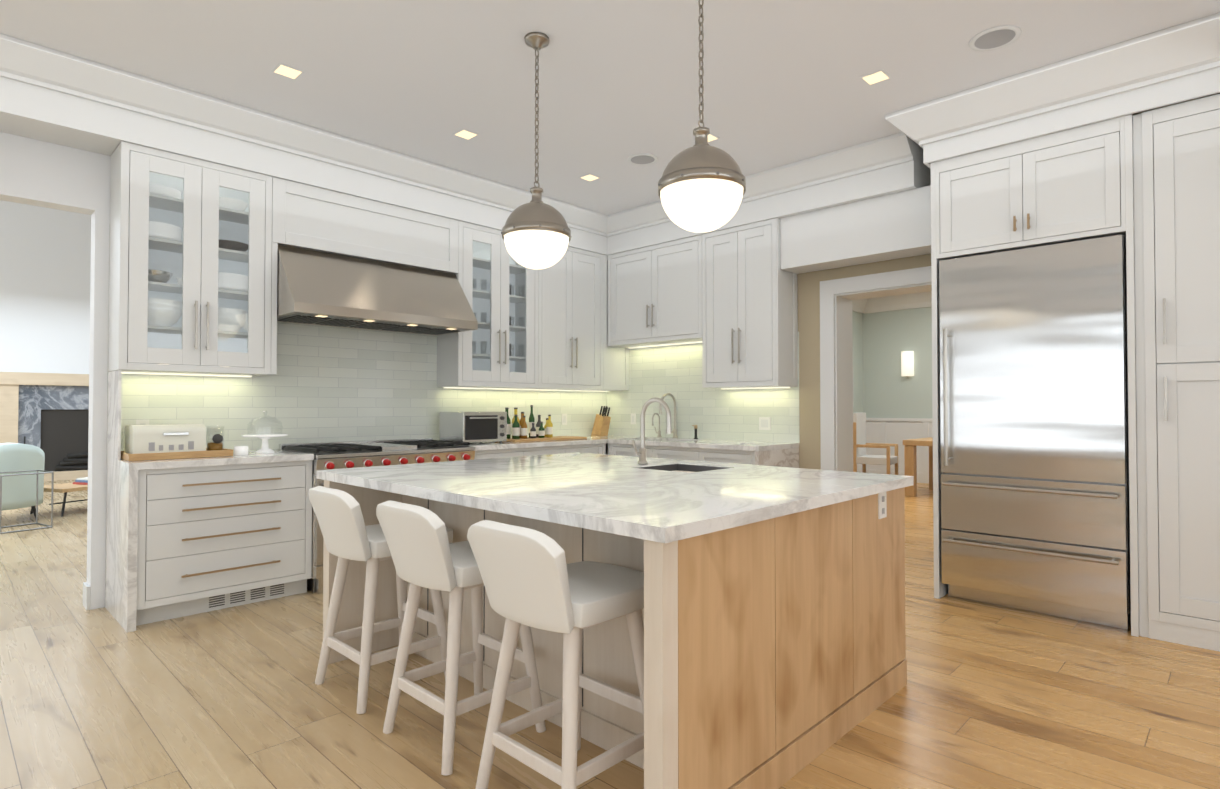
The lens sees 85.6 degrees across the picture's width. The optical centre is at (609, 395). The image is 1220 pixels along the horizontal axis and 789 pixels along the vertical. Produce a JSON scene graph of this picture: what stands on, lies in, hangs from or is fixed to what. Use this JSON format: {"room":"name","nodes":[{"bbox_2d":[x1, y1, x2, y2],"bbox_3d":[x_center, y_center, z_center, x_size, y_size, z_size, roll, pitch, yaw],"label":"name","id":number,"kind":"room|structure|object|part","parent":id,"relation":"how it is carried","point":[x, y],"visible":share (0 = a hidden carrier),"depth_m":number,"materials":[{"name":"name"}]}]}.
{"room":"kitchen","nodes":[
{"label":"kitchen","id":0,"kind":"room"},
{"bbox_2d":[0,200,90,471],"bbox_3d":[-10.032,-1.404,10.324,0.150,5.600,9.720,-1,-1,44],"label":"wall","id":1,"kind":"structure","parent":0,"point":[45,262],"depth_m":10.90,"materials":[{"name":"white paint"}]},
{"bbox_2d":[83,582,89,609],"bbox_3d":[-6.648,1.273,7.017,9.250,0.140,9.440,-1,-1,44],"label":"baseboard","id":2,"kind":"structure","parent":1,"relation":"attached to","point":[86,595],"depth_m":3.98,"materials":[{"name":"white wood"}]},
{"bbox_2d":[0,132,606,609],"bbox_3d":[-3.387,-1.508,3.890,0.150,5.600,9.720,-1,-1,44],"label":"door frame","id":3,"kind":"structure","parent":0,"point":[46,174],"depth_m":4.01,"materials":[{"name":"white wood"}]},
{"bbox_2d":[108,141,271,375],"bbox_3d":[-2.670,-0.815,4.234,0.372,1.335,0.828,-1,-1,44],"label":"upper cabinet","id":4,"kind":"object","parent":3,"relation":"attached to","point":[190,254],"visible":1,"depth_m":4.13,"materials":[{"name":"white wood"}]},
{"bbox_2d":[107,224,606,450],"bbox_3d":[-1.565,-0.309,5.641,0.006,1.460,4.399,-1,-1,44],"label":"tile backsplash","id":5,"kind":"structure","parent":3,"relation":"attached to","point":[330,384],"depth_m":5.07,"materials":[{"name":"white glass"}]},
{"bbox_2d":[136,420,148,424],"bbox_3d":[-2.964,0.207,4.177,0.007,0.114,0.070,-1,-1,44],"label":"outlet","id":6,"kind":"object","parent":5,"relation":"attached to","point":[138,422],"depth_m":4.18,"materials":[{"name":"white plastic"}]},
{"bbox_2d":[562,414,566,424],"bbox_3d":[-0.468,0.239,6.756,0.007,0.114,0.070,-1,-1,44],"label":"outlet","id":7,"kind":"object","parent":5,"relation":"attached to","point":[564,416],"depth_m":6.75,"materials":[{"name":"white plastic"}]},
{"bbox_2d":[260,177,458,375],"bbox_3d":[-1.887,-0.802,5.070,0.332,1.333,1.457,-1,-1,44],"label":"surround panel","id":8,"kind":"object","parent":3,"relation":"attached to","point":[308,217],"visible":0.83,"depth_m":4.85,"materials":[{"name":"white wood"}]},
{"bbox_2d":[277,245,477,334],"bbox_3d":[-1.772,-0.774,4.984,0.617,0.503,1.412,-1,-1,44],"label":"range hood","id":9,"kind":"object","parent":3,"relation":"attached to","point":[322,288],"visible":1,"depth_m":4.77,"materials":[{"name":"silver metal"}]},
{"bbox_2d":[437,221,537,388],"bbox_3d":[-1.066,-0.765,5.889,0.372,1.380,0.858,-1,-1,44],"label":"upper cabinet","id":10,"kind":"object","parent":3,"relation":"attached to","point":[498,348],"visible":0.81,"depth_m":5.80,"materials":[{"name":"white wood"}]},
{"bbox_2d":[527,246,628,390],"bbox_3d":[-0.334,-0.753,6.644,0.372,1.380,1.242,-1,-1,44],"label":"upper cabinet","id":11,"kind":"object","parent":3,"relation":"attached to","point":[576,351],"visible":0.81,"depth_m":6.46,"materials":[{"name":"white wood"}]},
{"bbox_2d":[122,341,789,391],"bbox_3d":[-0.747,-0.310,4.843,2.190,0.460,4.310,-1,-1,44],"label":"light strips","id":12,"kind":"object","parent":11,"relation":"attached to","point":[454,387],"visible":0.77,"depth_m":5.81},
{"bbox_2d":[0,480,1219,788],"bbox_3d":[-1.471,1.391,6.290,18.000,0.120,15.900,-1,-1,44],"label":"floor","id":13,"kind":"structure","parent":0,"point":[988,696],"depth_m":2.69,"materials":[{"name":"brown wood"}]},
{"bbox_2d":[0,443,44,519],"bbox_3d":[-6.606,0.916,6.950,0.999,0.859,1.021,0,-1,19],"label":"armchair","id":14,"kind":"object","parent":13,"relation":"on","point":[18,491],"visible":0.85,"depth_m":6.87,"materials":[{"name":"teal fabric"}]},
{"bbox_2d":[0,470,53,533],"bbox_3d":[-5.946,1.053,6.633,0.416,0.568,0.416,-1,-1,32],"label":"side table","id":15,"kind":"object","parent":13,"relation":"on","point":[37,473],"visible":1,"depth_m":6.69,"materials":[{"name":"silver metal"}]},
{"bbox_2d":[0,372,88,481],"bbox_3d":[-8.982,0.519,11.114,0.208,1.780,2.080,-1,-1,44],"label":"fireplace surround","id":16,"kind":"object","parent":13,"relation":"on","point":[47,414],"visible":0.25,"depth_m":10.91,"materials":[{"name":"grey stone"}]},
{"bbox_2d":[30,477,87,516],"bbox_3d":[-6.201,1.101,7.951,0.600,0.518,1.100,0,-1,19],"label":"coffee table","id":17,"kind":"object","parent":13,"relation":"on","point":[79,484],"visible":0.21,"depth_m":7.54,"materials":[{"name":"brown wood"}]},
{"bbox_2d":[105,370,313,632],"bbox_3d":[-2.509,0.576,4.170,0.660,1.443,0.992,-1,-1,44],"label":"base cabinet","id":18,"kind":"object","parent":13,"relation":"on","point":[174,555],"visible":1,"depth_m":3.90,"materials":[{"name":"white wood"}]},
{"bbox_2d":[121,448,232,460],"bbox_3d":[-2.664,0.354,4.040,0.360,0.040,0.535,-1,-1,44],"label":"tray","id":19,"kind":"object","parent":18,"relation":"on","point":[224,452],"visible":0.58,"depth_m":3.89,"materials":[{"name":"brown wood"}]},
{"bbox_2d":[124,424,205,453],"bbox_3d":[-2.696,0.265,3.999,0.252,0.179,0.370,-1,-1,44],"label":"bin","id":20,"kind":"object","parent":19,"relation":"on","point":[139,439],"visible":0.9,"depth_m":3.91,"materials":[{"name":"white metal"}]},
{"bbox_2d":[206,426,223,450],"bbox_3d":[-2.472,0.271,4.124,0.104,0.170,0.104,-1,-1,44],"label":"glass jar","id":21,"kind":"object","parent":19,"relation":"on","point":[216,443],"visible":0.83,"depth_m":4.09,"materials":[{"name":"brown"}]},
{"bbox_2d":[234,446,247,454],"bbox_3d":[-2.353,0.348,4.202,0.080,0.058,0.080,-1,-1,44],"label":"ceramic canister","id":22,"kind":"object","parent":18,"relation":"on","point":[240,450],"visible":1,"depth_m":4.17,"materials":[{"name":"white ceramic"}]},
{"bbox_2d":[242,412,287,452],"bbox_3d":[-2.303,0.239,4.399,0.274,0.282,0.274,-1,-1,44],"label":"cake stand","id":23,"kind":"object","parent":18,"relation":"on","point":[264,437],"visible":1,"depth_m":4.38,"materials":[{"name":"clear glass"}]},
{"bbox_2d":[279,438,474,593],"bbox_3d":[-1.712,0.830,4.944,0.718,0.960,1.224,-1,-1,44],"label":"range","id":24,"kind":"object","parent":13,"relation":"on","point":[345,454],"visible":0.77,"depth_m":4.64,"materials":[{"name":"silver metal"}]},
{"bbox_2d":[308,486,452,713],"bbox_3d":[-1.025,0.834,2.921,0.448,0.893,0.532,-1,-1,44],"label":"counter stool","id":25,"kind":"object","parent":13,"relation":"on","point":[348,534],"visible":0.73,"depth_m":2.75,"materials":[{"name":"white leather"}]},
{"bbox_2d":[376,500,545,775],"bbox_3d":[-0.572,0.827,2.483,0.448,0.893,0.532,-1,-1,44],"label":"counter stool","id":26,"kind":"object","parent":13,"relation":"on","point":[424,552],"visible":0.83,"depth_m":2.33,"materials":[{"name":"white leather"}]},
{"bbox_2d":[459,436,606,458],"bbox_3d":[-0.780,0.866,5.942,0.670,0.918,1.500,-1,-1,44],"label":"base cabinet","id":27,"kind":"object","parent":13,"relation":"on","point":[593,444],"depth_m":5.70,"materials":[{"name":"white wood"}]},
{"bbox_2d":[439,411,506,442],"bbox_3d":[-1.155,0.267,5.626,0.403,0.265,0.440,-1,-1,44],"label":"toaster oven","id":28,"kind":"object","parent":27,"relation":"on","point":[478,426],"visible":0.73,"depth_m":5.49,"materials":[{"name":"silver metal"}]},
{"bbox_2d":[502,436,586,441],"bbox_3d":[-0.626,0.397,6.100,0.300,0.020,0.860,-1,-1,44],"label":"cutting board","id":29,"kind":"object","parent":27,"relation":"on","point":[528,439],"visible":0.73,"depth_m":5.96,"materials":[{"name":"brown wood"}]},
{"bbox_2d":[505,405,552,438],"bbox_3d":[-0.731,0.234,6.046,0.161,0.302,0.538,-1,-1,44],"label":"bottles","id":30,"kind":"object","parent":29,"relation":"on","point":[519,429],"visible":0.96,"depth_m":6.00,"materials":[{"name":"green glass"}]},
{"bbox_2d":[467,520,643,788],"bbox_3d":[-0.141,0.820,2.066,0.448,0.893,0.532,-1,-1,44],"label":"counter stool","id":31,"kind":"object","parent":13,"relation":"on","point":[531,578],"visible":0.96,"depth_m":1.93,"materials":[{"name":"white leather"}]},
{"bbox_2d":[323,480,906,788],"bbox_3d":[-0.036,0.839,3.057,2.133,0.880,1.690,-1,-1,44],"label":"kitchen island","id":32,"kind":"object","parent":13,"relation":"on","point":[773,613],"depth_m":2.28,"materials":[{"name":"wood"}]},
{"bbox_2d":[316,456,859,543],"bbox_3d":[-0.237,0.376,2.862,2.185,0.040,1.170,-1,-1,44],"label":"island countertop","id":33,"kind":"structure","parent":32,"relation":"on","point":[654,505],"depth_m":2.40,"materials":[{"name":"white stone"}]},
{"bbox_2d":[528,452,913,499],"bbox_3d":[0.368,0.386,3.487,2.185,0.040,0.570,-1,-1,44],"label":"island countertop","id":34,"kind":"structure","parent":32,"relation":"on","point":[870,484],"depth_m":3.09,"materials":[{"name":"white stone"}]},
{"bbox_2d":[632,398,671,463],"bbox_3d":[0.217,0.186,3.454,0.222,0.355,0.109,-1,-1,44],"label":"faucet","id":35,"kind":"object","parent":34,"relation":"on","point":[641,453],"visible":1,"depth_m":3.51,"materials":[{"name":"silver metal"}]},
{"bbox_2d":[644,464,719,471],"bbox_3d":[0.372,0.486,3.349,0.392,0.235,0.392,-1,-1,44],"label":"sink","id":36,"kind":"object","parent":34,"relation":"in","point":[671,467],"depth_m":3.53,"materials":[{"name":"silver metal"}]},
{"bbox_2d":[607,435,798,467],"bbox_3d":[0.555,0.869,6.157,2.290,0.918,0.665,-1,-1,44],"label":"base cabinet","id":37,"kind":"object","parent":13,"relation":"on","point":[781,454],"depth_m":5.56,"materials":[{"name":"white stone"}]},
{"bbox_2d":[591,406,610,435],"bbox_3d":[-0.093,0.263,6.929,0.195,0.315,0.110,-1,-1,44],"label":"knife block","id":38,"kind":"object","parent":37,"relation":"on","point":[601,424],"visible":0.98,"depth_m":6.88,"materials":[{"name":"brown wood"}]},
{"bbox_2d":[652,413,661,437],"bbox_3d":[0.448,0.291,6.565,0.087,0.245,0.134,-1,-1,44],"label":"filter faucet","id":39,"kind":"object","parent":37,"relation":"on","point":[659,433],"visible":1,"depth_m":6.57,"materials":[{"name":"silver metal"}]},
{"bbox_2d":[659,393,677,437],"bbox_3d":[0.547,0.191,6.389,0.109,0.440,0.262,-1,-1,44],"label":"sink faucet","id":40,"kind":"object","parent":37,"relation":"on","point":[674,431],"visible":0.83,"depth_m":6.42,"materials":[{"name":"silver metal"}]},
{"bbox_2d":[692,425,697,438],"bbox_3d":[0.807,0.343,6.258,0.040,0.134,0.070,-1,-1,44],"label":"soap dispenser","id":41,"kind":"object","parent":37,"relation":"on","point":[695,431],"visible":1,"depth_m":6.26,"materials":[{"name":"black metal"}]},
{"bbox_2d":[853,413,897,474],"bbox_3d":[3.892,0.816,9.665,0.522,1.140,0.524,-1,-1,36],"label":"dining chair","id":42,"kind":"object","parent":13,"relation":"on","point":[860,446],"visible":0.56,"depth_m":9.59,"materials":[{"name":"white fabric"}]},
{"bbox_2d":[903,437,932,496],"bbox_3d":[5.338,0.983,8.541,2.600,0.770,1.100,-1,-1,44],"label":"dining table","id":43,"kind":"object","parent":13,"relation":"on","point":[910,456],"visible":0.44,"depth_m":9.01,"materials":[{"name":"brown wood"}]},
{"bbox_2d":[939,234,1130,629],"bbox_3d":[2.646,0.211,4.091,0.940,2.170,0.717,-1,-1,44],"label":"fridge","id":44,"kind":"object","parent":13,"relation":"on","point":[1034,441],"visible":0.96,"depth_m":3.84,"materials":[{"name":"silver metal"}]},
{"bbox_2d":[931,114,1138,636],"bbox_3d":[2.663,-0.109,4.114,1.030,2.810,0.692,-1,-1,44],"label":"tall cabinet","id":45,"kind":"object","parent":13,"relation":"on","point":[1073,184],"visible":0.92,"depth_m":3.86,"materials":[{"name":"white"}]},
{"bbox_2d":[1133,94,1219,651],"bbox_3d":[3.362,-0.120,3.445,0.904,2.810,0.680,-1,-1,44],"label":"pantry cabinet","id":46,"kind":"object","parent":13,"relation":"on","point":[1176,160],"visible":1,"depth_m":3.43,"materials":[{"name":"white wood"}]},
{"bbox_2d":[0,0,1219,214],"bbox_3d":[1.851,-1.910,3.125,8.750,0.120,15.900,-1,-1,44],"label":"ceiling","id":47,"kind":"structure","parent":0,"point":[784,84],"depth_m":3.64,"materials":[{"name":"white paint"}]},
{"bbox_2d":[271,63,304,79],"bbox_3d":[-1.819,-1.836,3.722,0.140,0.008,0.134,-1,-1,44],"label":"recessed light","id":48,"kind":"object","parent":47,"relation":"in","point":[290,72],"depth_m":3.72,"materials":[{"name":"white"}]},
{"bbox_2d":[452,129,479,139],"bbox_3d":[-1.003,-1.822,4.579,0.140,0.008,0.135,-1,-1,44],"label":"recessed light","id":49,"kind":"object","parent":47,"relation":"in","point":[463,133],"depth_m":4.59,"materials":[{"name":"white"}]},
{"bbox_2d":[501,32,571,268],"bbox_3d":[-0.377,-1.249,3.393,0.355,1.191,0.357,-1,-1,44],"label":"globe pendant light","id":50,"kind":"object","parent":47,"relation":"hanging from","point":[536,232],"visible":1,"depth_m":3.28,"materials":[{"name":"white glass"}]},
{"bbox_2d":[578,173,600,181],"bbox_3d":[-0.166,-1.808,5.442,0.140,0.008,0.139,-1,-1,44],"label":"recessed light","id":51,"kind":"object","parent":47,"relation":"in","point":[589,177],"depth_m":5.45,"materials":[{"name":"white"}]},
{"bbox_2d":[0,12,1219,255],"bbox_3d":[-0.320,-1.711,0.914,8.397,0.347,9.488,-1,-1,44],"label":"crown molding","id":52,"kind":"structure","parent":47,"relation":"attached to","point":[58,98],"depth_m":4.08,"materials":[{"name":"white wood"}]},
{"bbox_2d":[627,153,657,164],"bbox_3d":[0.250,-1.815,5.041,0.236,0.008,0.235,-1,-1,44],"label":"speaker","id":53,"kind":"object","parent":47,"relation":"in","point":[641,158],"depth_m":5.05,"materials":[{"name":"white plastic"}]},
{"bbox_2d":[658,0,745,232],"bbox_3d":[0.370,-1.261,2.670,0.355,1.191,0.357,-1,-1,44],"label":"globe pendant light","id":54,"kind":"object","parent":47,"relation":"hanging from","point":[701,185],"visible":1,"depth_m":2.55,"materials":[{"name":"white glass"}]},
{"bbox_2d":[859,69,891,85],"bbox_3d":[1.528,-1.835,3.789,0.135,0.008,0.139,-1,-1,44],"label":"recessed light","id":55,"kind":"object","parent":47,"relation":"in","point":[878,76],"depth_m":3.79,"materials":[{"name":"white"}]},
{"bbox_2d":[969,25,1020,51],"bbox_3d":[1.980,-1.841,3.388,0.231,0.008,0.241,-1,-1,44],"label":"speaker","id":56,"kind":"object","parent":47,"relation":"in","point":[995,38],"depth_m":3.39,"materials":[{"name":"white plastic"}]},
{"bbox_2d":[852,299,871,472],"bbox_3d":[2.264,-0.188,9.130,0.290,3.130,5.700,-1,-1,44],"label":"wall","id":57,"kind":"structure","parent":0,"point":[859,307],"depth_m":11.23,"materials":[{"name":"grey paint"}]},
{"bbox_2d":[868,291,932,482],"bbox_3d":[6.441,-0.186,9.253,6.120,3.130,0.270,-1,-1,44],"label":"wall","id":58,"kind":"structure","parent":0,"point":[892,402],"depth_m":10.89,"materials":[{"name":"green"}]},
{"bbox_2d":[901,351,913,377],"bbox_3d":[4.848,-0.511,10.762,0.190,0.430,0.095,-1,-1,44],"label":"lamp","id":59,"kind":"object","parent":58,"relation":"attached to","point":[907,364],"visible":1,"depth_m":10.72,"materials":[{"name":"white glass"}]},
{"bbox_2d":[607,93,1219,469],"bbox_3d":[3.095,-0.266,4.275,8.600,3.130,0.120,-1,-1,44],"label":"wall","id":60,"kind":"structure","parent":0,"point":[808,290],"depth_m":5.54,"materials":[{"name":"beige paint"}]},
{"bbox_2d":[608,235,701,347],"bbox_3d":[0.503,-0.981,6.443,1.184,0.930,0.372,-1,-1,44],"label":"upper cabinet","id":61,"kind":"object","parent":60,"relation":"attached to","point":[654,294],"visible":0.85,"depth_m":6.30,"materials":[{"name":"white wood"}]},
{"bbox_2d":[607,332,799,444],"bbox_3d":[0.790,-0.052,6.415,2.294,0.970,0.006,-1,-1,44],"label":"tile backsplash","id":62,"kind":"structure","parent":60,"relation":"attached to","point":[675,371],"depth_m":6.41,"materials":[{"name":"white tile"}]},
{"bbox_2d":[631,413,635,423],"bbox_3d":[0.244,0.242,6.930,0.070,0.114,0.008,-1,-1,44],"label":"outlet","id":63,"kind":"object","parent":62,"relation":"attached to","point":[633,416],"depth_m":6.92,"materials":[{"name":"white plastic"}]},
{"bbox_2d":[759,417,770,429],"bbox_3d":[1.372,0.244,5.838,0.115,0.114,0.008,-1,-1,44],"label":"outlet","id":64,"kind":"object","parent":62,"relation":"attached to","point":[764,423],"depth_m":5.83,"materials":[{"name":"white plastic"}]},
{"bbox_2d":[702,218,797,387],"bbox_3d":[1.203,-0.767,5.761,0.759,1.380,0.372,-1,-1,44],"label":"upper cabinet","id":65,"kind":"object","parent":60,"relation":"attached to","point":[739,306],"depth_m":5.60,"materials":[{"name":"white wood"}]},
{"bbox_3d":[1.486,-0.771,5.516,0.011,1.380,0.328,-1,-1,44],"label":"wall cabinet end panel","id":66,"kind":"part","parent":65,"relation":"part of","materials":[{"name":"white wood"}]},
{"bbox_2d":[780,185,930,273],"bbox_3d":[1.959,-1.258,5.081,1.277,0.420,0.275,-1,-1,44],"label":"beam","id":67,"kind":"structure","parent":60,"relation":"attached to","point":[887,227],"depth_m":4.99,"materials":[{"name":"white paint"}]},
{"bbox_2d":[820,266,931,471],"bbox_3d":[2.280,0.178,5.166,1.180,2.270,0.322,-1,-1,44],"label":"door frame","id":68,"kind":"structure","parent":60,"relation":"attached to","point":[837,296],"depth_m":5.42,"materials":[{"name":"white"}]}
]}

